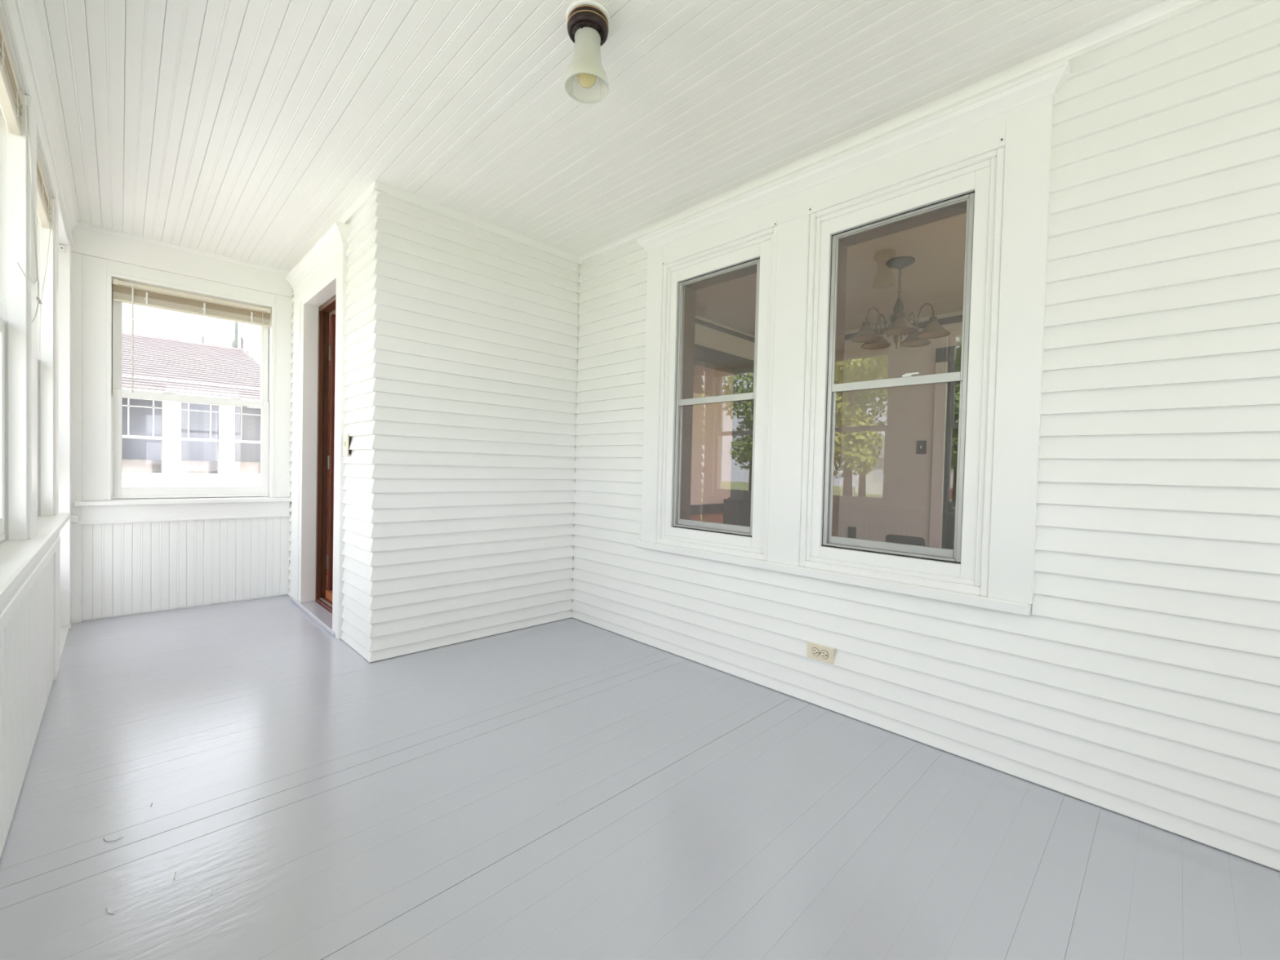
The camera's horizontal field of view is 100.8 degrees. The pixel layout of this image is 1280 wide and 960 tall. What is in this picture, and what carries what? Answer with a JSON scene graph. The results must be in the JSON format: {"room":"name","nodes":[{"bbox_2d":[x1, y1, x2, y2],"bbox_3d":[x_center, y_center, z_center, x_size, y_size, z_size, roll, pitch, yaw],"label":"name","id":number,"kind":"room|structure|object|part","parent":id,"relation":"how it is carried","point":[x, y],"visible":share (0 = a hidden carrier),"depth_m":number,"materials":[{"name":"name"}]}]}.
{"room":"enclosed porch","nodes":[
{"label":"enclosed porch","id":0,"kind":"room"},
{"bbox_2d":[0,0,73,858],"bbox_3d":[-1.430,-0.270,1.061,0.204,2.590,6.233,0,2,-44],"label":"wall","id":1,"kind":"structure","parent":0,"point":[30,620],"depth_m":1.74,"materials":[{"name":"white paint"}]},
{"bbox_2d":[0,316,4,542],"bbox_3d":[-1.782,-0.526,1.356,0.110,1.471,0.931,0,2,-44],"label":"window","id":2,"kind":"structure","parent":1,"relation":"in","point":[2,321],"depth_m":1.70,"materials":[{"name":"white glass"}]},
{"bbox_3d":[-1.782,-0.526,1.356,0.110,1.471,0.931,0,2,-44],"label":"frame","id":3,"kind":"part","parent":2,"relation":"part of","materials":[{"name":"white wood"}]},
{"bbox_2d":[0,20,39,322],"bbox_3d":[-1.758,-0.877,1.464,0.057,0.731,1.034,0,2,-44],"label":"window blind","id":4,"kind":"object","parent":1,"relation":"attached to","point":[11,96],"visible":1,"depth_m":1.61,"materials":[{"name":"beige"}]},
{"bbox_3d":[-1.712,-1.112,1.399,0.028,0.016,0.885,0,2,-44],"label":"rail","id":5,"kind":"part","parent":4,"relation":"part of","materials":[{"name":"beige"}]},
{"bbox_3d":[-1.953,-0.919,1.687,0.010,0.567,0.401,0,2,-43],"label":"pull cord","id":6,"kind":"part","parent":4,"relation":"part of","materials":[{"name":"white plastic"}]},
{"bbox_3d":[-2.041,-0.866,1.784,0.008,0.682,0.183,0,2,-41],"label":"pull cord","id":7,"kind":"part","parent":4,"relation":"part of","materials":[{"name":"white plastic"}]},
{"bbox_3d":[-1.028,-1.266,0.739,0.013,0.087,4.976,0,2,-44],"label":"window head casing","id":8,"kind":"part","parent":1,"relation":"part of","materials":[{"name":"white wood"}]},
{"bbox_3d":[-1.030,0.315,0.756,0.039,0.072,4.900,0,2,-44],"label":"bed moulding","id":9,"kind":"part","parent":1,"relation":"part of","materials":[{"name":"white wood"}]},
{"bbox_3d":[-2.090,-0.537,1.818,0.013,1.466,0.167,0,2,-44],"label":"window casing","id":10,"kind":"part","parent":1,"relation":"part of","materials":[{"name":"white wood"}]},
{"bbox_3d":[-1.118,0.260,0.767,0.169,0.034,5.042,0,2,-44],"label":"window stool","id":11,"kind":"part","parent":1,"relation":"part of","materials":[{"name":"white wood"}]},
{"bbox_2d":[36,359,38,515],"bbox_3d":[-2.508,-0.560,2.095,0.110,1.471,0.823,0,2,-44],"label":"window","id":12,"kind":"structure","parent":1,"relation":"in","point":[37,359],"depth_m":2.41,"materials":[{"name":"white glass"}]},
{"bbox_2d":[36,154,51,359],"bbox_3d":[-2.441,-0.844,2.147,0.039,0.860,0.783,0,2,-44],"label":"window blind","id":13,"kind":"object","parent":1,"relation":"attached to","point":[43,200],"visible":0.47,"depth_m":2.23,"materials":[{"name":"beige"}]},
{"bbox_3d":[-2.437,-1.145,2.138,0.028,0.016,0.777,0,2,-44],"label":"rail","id":14,"kind":"part","parent":13,"relation":"part of","materials":[{"name":"beige"}]},
{"bbox_3d":[-2.487,-0.822,2.217,0.004,0.691,0.503,0,2,-45],"label":"pull cord","id":15,"kind":"part","parent":13,"relation":"part of","materials":[{"name":"white plastic"}]},
{"bbox_3d":[-1.359,-1.341,1.081,0.020,0.028,5.933,0,2,-44],"label":"frieze moulding","id":16,"kind":"part","parent":1,"relation":"part of","materials":[{"name":"white wood"}]},
{"bbox_2d":[21,0,77,231],"bbox_3d":[-1.350,-1.420,1.086,0.040,0.090,5.933,0,2,-44],"label":"trim","id":17,"kind":"structure","parent":1,"relation":"attached to","point":[31,10],"depth_m":2.02,"materials":[{"name":"white wood"}]},
{"bbox_3d":[-2.754,-0.569,2.495,0.013,1.466,0.100,0,2,-44],"label":"window casing","id":18,"kind":"part","parent":1,"relation":"part of","materials":[{"name":"white wood"}]},
{"bbox_3d":[-2.740,0.609,2.481,0.018,0.606,0.222,0,2,-44],"label":"door post casing","id":19,"kind":"part","parent":1,"relation":"part of","materials":[{"name":"white paint"}]},
{"bbox_2d":[57,199,71,656],"bbox_3d":[-3.135,-0.227,2.777,0.175,2.284,0.827,0,2,-44],"label":"wall","id":20,"kind":"structure","parent":1,"relation":"in","point":[64,247],"depth_m":3.10,"materials":[{"name":"white paint"}]},
{"bbox_3d":[-3.417,-0.265,3.170,0.013,2.290,0.143,0,2,-44],"label":"door casing","id":21,"kind":"part","parent":1,"relation":"part of","materials":[{"name":"white wood"}]},
{"bbox_2d":[71,226,293,623],"bbox_3d":[-3.103,-0.368,3.634,1.460,2.590,0.212,0,2,-44],"label":"wall","id":22,"kind":"structure","parent":0,"point":[130,557],"depth_m":3.49,"materials":[{"name":"white paint"}]},
{"bbox_3d":[-3.061,0.265,3.621,1.130,0.019,0.032,0,2,-44],"label":"apron moulding","id":23,"kind":"part","parent":22,"relation":"part of","materials":[{"name":"white wood"}]},
{"bbox_2d":[76,222,288,275],"bbox_3d":[-3.022,-1.545,3.580,1.118,0.030,0.018,0,2,-44],"label":"trim","id":24,"kind":"structure","parent":22,"relation":"attached to","point":[81,224],"depth_m":3.52,"materials":[{"name":"white wood"}]},
{"bbox_3d":[-3.053,0.145,3.623,1.116,0.027,0.092,0,2,-44],"label":"window stool","id":25,"kind":"part","parent":22,"relation":"part of","materials":[{"name":"white wood"}]},
{"bbox_2d":[111,280,269,498],"bbox_3d":[-3.094,-0.587,3.692,0.851,1.415,0.116,0,2,-44],"label":"window","id":26,"kind":"structure","parent":22,"relation":"in","point":[117,393],"depth_m":3.56,"materials":[{"name":"white wood"}]},
{"bbox_3d":[-3.090,-0.909,3.689,0.827,0.731,0.034,0,2,-44],"label":"sash","id":27,"kind":"part","parent":26,"relation":"part of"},
{"bbox_3d":[-3.078,-0.241,3.675,0.827,0.684,0.034,0,2,-44],"label":"sash","id":28,"kind":"part","parent":26,"relation":"part of","materials":[{"name":"white wood"}]},
{"bbox_2d":[112,278,271,406],"bbox_3d":[-3.033,-0.904,3.631,0.829,0.726,0.042,0,2,-44],"label":"window blind","id":29,"kind":"object","parent":26,"relation":"attached to","point":[131,295],"visible":1,"depth_m":3.58,"materials":[{"name":"beige"}]},
{"bbox_3d":[-3.031,-1.139,3.630,0.823,0.016,0.028,0,2,-44],"label":"rail","id":30,"kind":"part","parent":29,"relation":"part of","materials":[{"name":"beige"}]},
{"bbox_3d":[-2.760,-0.880,3.877,0.012,0.680,0.003,0,2,-44],"label":"pull cord","id":31,"kind":"part","parent":29,"relation":"part of","materials":[{"name":"white plastic"}]},
{"bbox_2d":[326,309,335,573],"bbox_3d":[-3.327,-0.186,5.139,0.130,3.250,2.237,0,2,-44],"label":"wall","id":32,"kind":"structure","parent":0,"point":[333,312],"depth_m":4.33,"materials":[{"name":"paint"}]},
{"bbox_2d":[288,190,377,662],"bbox_3d":[-2.007,-0.337,3.454,0.147,2.590,2.007,0,2,-44],"label":"wall","id":33,"kind":"structure","parent":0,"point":[360,250],"depth_m":2.88,"materials":[{"name":"white paint"}]},
{"bbox_2d":[284,221,351,639],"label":"door frame","id":34,"kind":"structure","parent":33,"relation":"attached to","point":[317,280],"depth_m":3.73,"materials":[{"name":"white wood"}]},
{"bbox_3d":[-2.380,-0.183,3.741,0.023,2.150,0.074,0,2,-44],"label":"casing moulding","id":35,"kind":"part","parent":34,"relation":"part of","materials":[{"name":"white wood"}]},
{"bbox_3d":[-2.146,0.888,3.535,0.107,0.030,1.130,0,2,-44],"label":"sill","id":36,"kind":"part","parent":34,"relation":"part of","materials":[{"name":"grey paint"}]},
{"bbox_3d":[-2.106,-1.405,3.424,0.081,0.112,1.277,0,2,-44],"label":"crown moulding","id":37,"kind":"part","parent":34,"relation":"part of","materials":[{"name":"white wood"}]},
{"bbox_3d":[-2.046,-1.227,3.403,0.023,0.031,0.808,0,2,-44],"label":"casing moulding","id":38,"kind":"part","parent":34,"relation":"part of","materials":[{"name":"white wood"}]},
{"bbox_2d":[342,434,351,455],"bbox_3d":[-1.654,-0.198,2.983,0.026,0.120,0.076,0,2,-44],"label":"light switch","id":39,"kind":"object","parent":33,"relation":"attached to","point":[347,438],"visible":1,"depth_m":2.97,"materials":[{"name":"beige plastic"}]},
{"bbox_2d":[365,188,579,662],"bbox_3d":[-0.944,-0.306,3.197,1.309,2.590,0.157,0,2,-44],"label":"wall","id":40,"kind":"structure","parent":0,"point":[473,426],"depth_m":3.05,"materials":[{"name":"white paint"}]},
{"bbox_2d":[337,180,378,222],"bbox_3d":[-1.973,-1.511,3.323,0.020,0.036,1.864,0,2,-44],"label":"trim","id":41,"kind":"structure","parent":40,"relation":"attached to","point":[367,193],"depth_m":2.84,"materials":[{"name":"white wood"}]},
{"bbox_2d":[373,181,580,262],"bbox_3d":[-0.869,-1.480,3.115,1.303,0.036,0.020,0,2,-44],"label":"trim","id":42,"kind":"structure","parent":40,"relation":"attached to","point":[393,191],"depth_m":3.02,"materials":[{"name":"white wood"}]},
{"bbox_2d":[324,512,723,601],"bbox_3d":[2.204,0.927,6.075,9.540,0.150,8.720,0,2,-44],"label":"floor","id":43,"kind":"structure","parent":0,"point":[711,517],"depth_m":10.06,"materials":[{"name":"orange wood"}]},
{"bbox_2d":[885,533,924,546],"bbox_3d":[2.137,0.680,4.392,0.325,0.415,0.320,0,2,-44],"label":"dining chair","id":44,"kind":"object","parent":43,"relation":"on","point":[899,539],"visible":0.17,"depth_m":4.48,"materials":[{"name":"plastic"}]},
{"bbox_2d":[37,0,1162,271],"bbox_3d":[-0.498,-1.512,1.918,2.770,0.101,6.233,0,2,-44],"label":"ceiling","id":45,"kind":"structure","parent":0,"point":[242,130],"depth_m":2.03,"materials":[{"name":"white paint"}]},
{"bbox_2d":[564,0,609,103],"bbox_3d":[-0.165,-1.339,1.662,0.139,0.220,0.139,0,2,-44],"label":"ceiling light","id":46,"kind":"object","parent":45,"relation":"attached to","point":[588,21],"visible":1,"depth_m":1.63,"materials":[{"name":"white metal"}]},
{"bbox_3d":[-0.166,-1.321,1.662,0.134,0.144,0.134,0,2,-44],"label":"lamp shade","id":47,"kind":"part","parent":46,"relation":"part of","materials":[{"name":"white glass"}]},
{"bbox_3d":[-0.166,-1.297,1.663,0.062,0.116,0.062,0,2,-44],"label":"bulb","id":48,"kind":"part","parent":46,"relation":"part of","materials":[{"name":"yellow glass"}]},
{"bbox_2d":[0,595,1279,959],"bbox_3d":[-0.560,1.054,1.975,2.770,0.163,6.233,0,2,-44],"label":"floor","id":49,"kind":"structure","parent":0,"point":[236,780],"depth_m":1.52,"materials":[{"name":"grey wood"}]},
{"bbox_2d":[689,392,733,515],"bbox_3d":[0.563,-0.427,7.836,9.420,2.700,3.820,0,2,-44],"label":"wall","id":50,"kind":"structure","parent":0,"point":[712,423],"depth_m":11.27,"materials":[{"name":"paint"}]},
{"bbox_3d":[-0.706,0.612,9.134,9.210,0.205,0.020,0,2,-44],"label":"baseboard","id":51,"kind":"part","parent":50,"relation":"part of","materials":[{"name":"brown wood"}]},
{"bbox_2d":[693,315,755,526],"bbox_3d":[0.387,-0.377,5.367,3.329,2.700,0.240,0,2,-44],"label":"wall header","id":52,"kind":"structure","parent":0,"point":[717,346],"depth_m":6.03,"materials":[{"name":"paint"}]},
{"bbox_3d":[0.303,-1.304,5.241,3.029,0.155,0.182,0,2,-44],"label":"head casing","id":53,"kind":"part","parent":52,"relation":"part of","materials":[{"name":"white wood"}]},
{"bbox_3d":[0.474,-1.616,5.282,3.329,0.045,0.022,0,2,-44],"label":"picture rail","id":54,"kind":"part","parent":52,"relation":"part of","materials":[{"name":"white wood"}]},
{"bbox_3d":[1.218,-0.200,6.190,0.270,2.050,0.182,0,2,-44],"label":"casing","id":55,"kind":"part","parent":52,"relation":"part of","materials":[{"name":"white wood"}]},
{"bbox_2d":[693,213,966,395],"bbox_3d":[2.267,-1.686,6.017,9.540,0.080,8.720,0,2,-44],"label":"ceiling","id":56,"kind":"structure","parent":0,"point":[935,277],"depth_m":4.46,"materials":[{"name":"paint"}]},
{"bbox_2d":[849,256,950,349],"bbox_3d":[1.922,-1.285,3.897,0.655,0.645,0.650,0,2,-44],"label":"chandelier","id":57,"kind":"object","parent":56,"relation":"hanging from","point":[901,326],"visible":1,"depth_m":3.87,"materials":[{"name":"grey metal"}]},
{"bbox_3d":[1.671,-1.090,3.915,0.216,0.088,0.214,0,2,-44],"label":"lamp shade","id":58,"kind":"part","parent":57,"relation":"part of","materials":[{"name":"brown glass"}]},
{"bbox_3d":[1.840,-1.091,4.126,0.216,0.088,0.214,0,2,-44],"label":"lamp shade","id":59,"kind":"part","parent":57,"relation":"part of","materials":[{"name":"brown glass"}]},
{"bbox_3d":[1.766,-1.180,3.909,0.196,0.198,0.012,1,1,3],"label":"arm","id":60,"kind":"part","parent":57,"relation":"part of","materials":[{"name":"gold metal"}]},
{"bbox_3d":[1.867,-1.181,4.035,0.012,0.198,0.196,1,1,-15],"label":"arm","id":61,"kind":"part","parent":57,"relation":"part of","materials":[{"name":"gold metal"}]},
{"bbox_3d":[1.910,-1.439,3.897,0.021,0.235,0.020,1,1,1],"label":"chain","id":62,"kind":"part","parent":57,"relation":"part of","materials":[{"name":"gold metal"}]},
{"bbox_3d":[1.820,-1.081,3.689,0.216,0.088,0.214,0,2,-44],"label":"lamp shade","id":63,"kind":"part","parent":57,"relation":"part of","materials":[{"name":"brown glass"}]},
{"bbox_3d":[1.855,-1.175,3.774,0.012,0.198,0.196,2,1,21],"label":"arm","id":64,"kind":"part","parent":57,"relation":"part of","materials":[{"name":"gold metal"}]},
{"bbox_3d":[2.018,-1.176,3.978,0.196,0.198,0.012,1,2,-33],"label":"arm","id":65,"kind":"part","parent":57,"relation":"part of","materials":[{"name":"gold metal"}]},
{"bbox_3d":[2.093,-1.082,4.032,0.216,0.088,0.214,0,2,-44],"label":"lamp shade","id":66,"kind":"part","parent":57,"relation":"part of","materials":[{"name":"brown glass"}]},
{"bbox_3d":[2.011,-1.172,3.817,0.196,0.198,0.012,2,2,39],"label":"arm","id":67,"kind":"part","parent":57,"relation":"part of","materials":[{"name":"gold metal"}]},
{"bbox_3d":[2.081,-1.077,3.761,0.216,0.088,0.214,0,2,-44],"label":"lamp shade","id":68,"kind":"part","parent":57,"relation":"part of","materials":[{"name":"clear glass"}]},
{"bbox_2d":[838,311,962,548],"bbox_3d":[3.393,-0.290,4.754,0.158,2.700,5.250,0,2,-44],"label":"wall","id":69,"kind":"structure","parent":0,"point":[886,487],"depth_m":5.44,"materials":[{"name":"paint"}]},
{"bbox_2d":[847,526,856,538],"bbox_3d":[2.309,0.576,5.772,0.013,0.132,0.092,0,2,-44],"label":"wall outlet","id":70,"kind":"object","parent":69,"relation":"attached to","point":[851,533],"visible":0.87,"depth_m":5.77,"materials":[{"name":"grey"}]},
{"bbox_3d":[3.431,-1.512,4.630,0.022,0.060,5.100,0,2,-44],"label":"picture rail","id":71,"kind":"part","parent":69,"relation":"part of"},
{"bbox_2d":[915,440,926,453],"bbox_3d":[2.799,-0.326,5.272,0.019,0.132,0.092,0,2,-44],"label":"light switch","id":72,"kind":"object","parent":69,"relation":"attached to","point":[921,447],"visible":1,"depth_m":5.27,"materials":[{"name":"grey plastic"}]},
{"bbox_3d":[2.952,-0.181,5.205,0.155,2.140,0.105,0,2,-44],"label":"door casing","id":73,"kind":"part","parent":69,"relation":"part of","materials":[{"name":"paint"}]},
{"bbox_3d":[3.319,-1.194,4.832,0.158,0.140,1.085,0,2,-44],"label":"door casing","id":74,"kind":"part","parent":69,"relation":"part of","materials":[{"name":"wood"}]},
{"bbox_2d":[571,0,1279,871],"bbox_3d":[1.048,-0.235,2.195,0.170,2.590,4.380,0,2,-44],"label":"wall","id":75,"kind":"structure","parent":0,"point":[1140,682],"depth_m":1.65,"materials":[{"name":"white paint"}]},
{"bbox_2d":[807,641,835,664],"bbox_3d":[0.794,0.760,2.330,0.017,0.069,0.124,0,2,-44],"label":"wall outlet","id":76,"kind":"object","parent":75,"relation":"attached to","point":[816,651],"visible":1,"depth_m":2.32,"materials":[{"name":"beige plastic"}]},
{"bbox_2d":[812,647,818,656],"bbox_3d":[0.775,0.760,2.341,0.002,0.039,0.033,0,2,-44],"label":"receptacle","id":77,"kind":"object","parent":76,"relation":"attached to","point":[815,650],"depth_m":2.34,"materials":[{"name":"grey plastic"}]},
{"bbox_2d":[821,649,827,658],"bbox_3d":[0.806,0.761,2.312,0.009,0.039,0.033,0,2,-44],"label":"receptacle","id":78,"kind":"object","parent":76,"relation":"attached to","point":[824,652],"depth_m":2.31,"materials":[{"name":"grey plastic"}]},
{"bbox_2d":[635,58,1071,616],"bbox_3d":[0.694,-0.471,2.447,0.124,1.799,1.970,0,2,-44],"label":"window","id":79,"kind":"structure","parent":75,"relation":"in","point":[995,144],"depth_m":2.15,"materials":[{"name":"white wood"}]},
{"bbox_2d":[672,257,759,537],"bbox_3d":[0.439,-0.412,2.838,0.143,1.388,0.558,0,2,-44],"label":"window","id":80,"kind":"structure","parent":79,"relation":"attached to","point":[685,401],"depth_m":2.97,"materials":[{"name":"grey wood"}]},
{"bbox_3d":[0.396,-0.087,2.812,0.013,0.690,0.497,0,2,-44],"label":"sash","id":81,"kind":"part","parent":80,"relation":"part of","materials":[{"name":"glass"}]},
{"bbox_3d":[0.403,-0.744,2.788,0.012,0.672,0.497,0,2,-44],"label":"sash","id":82,"kind":"part","parent":80,"relation":"part of","materials":[{"name":"metal"}]},
{"bbox_3d":[0.378,-0.415,2.769,0.024,1.580,0.736,0,2,-44],"label":"moulding","id":83,"kind":"part","parent":79,"relation":"part of","materials":[{"name":"white wood"}]},
{"bbox_3d":[0.384,-0.419,2.774,0.020,1.528,0.684,0,2,-44],"label":"moulding","id":84,"kind":"part","parent":79,"relation":"part of","materials":[{"name":"white wood"}]},
{"bbox_3d":[0.403,-0.418,2.793,0.056,1.486,0.644,0,2,-44],"label":"flat frame","id":85,"kind":"part","parent":79,"relation":"part of","materials":[{"name":"white wood"}]},
{"bbox_3d":[0.655,0.408,2.467,0.048,0.039,1.900,0,2,-44],"label":"sill","id":86,"kind":"part","parent":79,"relation":"part of","materials":[{"name":"white wood"}]},
{"bbox_3d":[0.697,-1.335,2.410,0.074,0.070,1.970,0,2,-44],"label":"crown moulding","id":87,"kind":"part","parent":79,"relation":"part of","materials":[{"name":"white wood"}]},
{"bbox_2d":[822,191,974,564],"bbox_3d":[1.067,-0.382,2.194,0.149,1.388,0.570,0,2,-44],"label":"window","id":88,"kind":"structure","parent":79,"relation":"attached to","point":[964,203],"depth_m":2.22,"materials":[{"name":"white painted wood"},{"name":"aluminium"},{"name":"glass"}]},
{"bbox_3d":[1.026,-0.057,2.170,0.013,0.690,0.509,0,2,-44],"label":"sash","id":89,"kind":"part","parent":88,"relation":"part of","materials":[{"name":"glass"}]},
{"bbox_3d":[1.033,-0.714,2.146,0.012,0.672,0.509,0,2,-44],"label":"sash","id":90,"kind":"part","parent":88,"relation":"part of","materials":[{"name":"metal"}]},
{"bbox_3d":[1.029,-0.389,2.154,0.056,1.486,0.642,0,2,-44],"label":"flat frame","id":91,"kind":"part","parent":79,"relation":"part of","materials":[{"name":"white wood"}]},
{"bbox_3d":[1.010,-0.390,2.136,0.020,1.528,0.682,0,2,-44],"label":"moulding","id":92,"kind":"part","parent":79,"relation":"part of","materials":[{"name":"white wood"}]},
{"bbox_3d":[1.004,-0.386,2.130,0.024,1.580,0.734,0,2,-44],"label":"moulding","id":93,"kind":"part","parent":79,"relation":"part of","materials":[{"name":"white wood"}]},
{"bbox_2d":[577,0,1197,261],"bbox_3d":[1.011,-1.413,2.108,0.038,0.034,4.085,0,2,-44],"label":"trim","id":94,"kind":"structure","parent":75,"relation":"attached to","point":[1160,8],"depth_m":2.00,"materials":[{"name":"white wood"}]},
{"bbox_2d":[945,363,960,549],"bbox_3d":[5.078,-0.266,5.462,0.100,2.700,3.900,0,2,-44],"label":"wall","id":95,"kind":"structure","parent":0,"point":[955,387],"depth_m":6.60,"materials":[{"name":"brown paint"}]},
{"bbox_3d":[4.441,1.007,4.895,1.600,0.150,3.700,0,2,-44],"label":"floor","id":96,"kind":"structure","parent":0,"visible":0},
{"bbox_2d":[952,506,955,549],"bbox_3d":[3.772,0.598,6.028,0.370,0.585,0.300,0,2,-44],"label":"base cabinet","id":97,"kind":"object","parent":96,"relation":"on","point":[953,507],"visible":0.18,"depth_m":6.01,"materials":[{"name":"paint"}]},
{"label":"outside","id":98,"kind":"structure","parent":0,"visible":0},
{"label":"ground","id":99,"kind":"structure","parent":98,"visible":0},
{"bbox_2d":[111,302,261,498],"bbox_3d":[-9.367,-2.178,8.693,11.200,6.822,8.339,0,2,-44],"label":"house","id":100,"kind":"structure","parent":99,"relation":"on","point":[165,443],"depth_m":7.23,"materials":[{"name":"white paint"}]},
{"bbox_2d":[121,459,161,472],"bbox_3d":[-6.233,-0.172,6.615,0.380,0.165,0.005,0,2,-44],"label":"curtain","id":101,"kind":"object","parent":100,"relation":"hanging from","point":[127,465],"depth_m":6.62,"materials":[{"name":"white fabric"}]},
{"bbox_2d":[180,460,217,473],"bbox_3d":[-5.833,-0.171,7.007,0.380,0.165,0.005,0,2,-44],"label":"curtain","id":102,"kind":"object","parent":100,"relation":"hanging from","point":[187,466],"depth_m":7.00,"materials":[{"name":"white fabric"}]},
{"bbox_2d":[234,461,260,473],"bbox_3d":[-5.439,-0.170,7.394,0.385,0.165,0.005,0,2,-44],"label":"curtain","id":103,"kind":"object","parent":100,"relation":"hanging from","point":[239,467],"depth_m":7.37,"materials":[{"name":"white fabric"}]}
]}

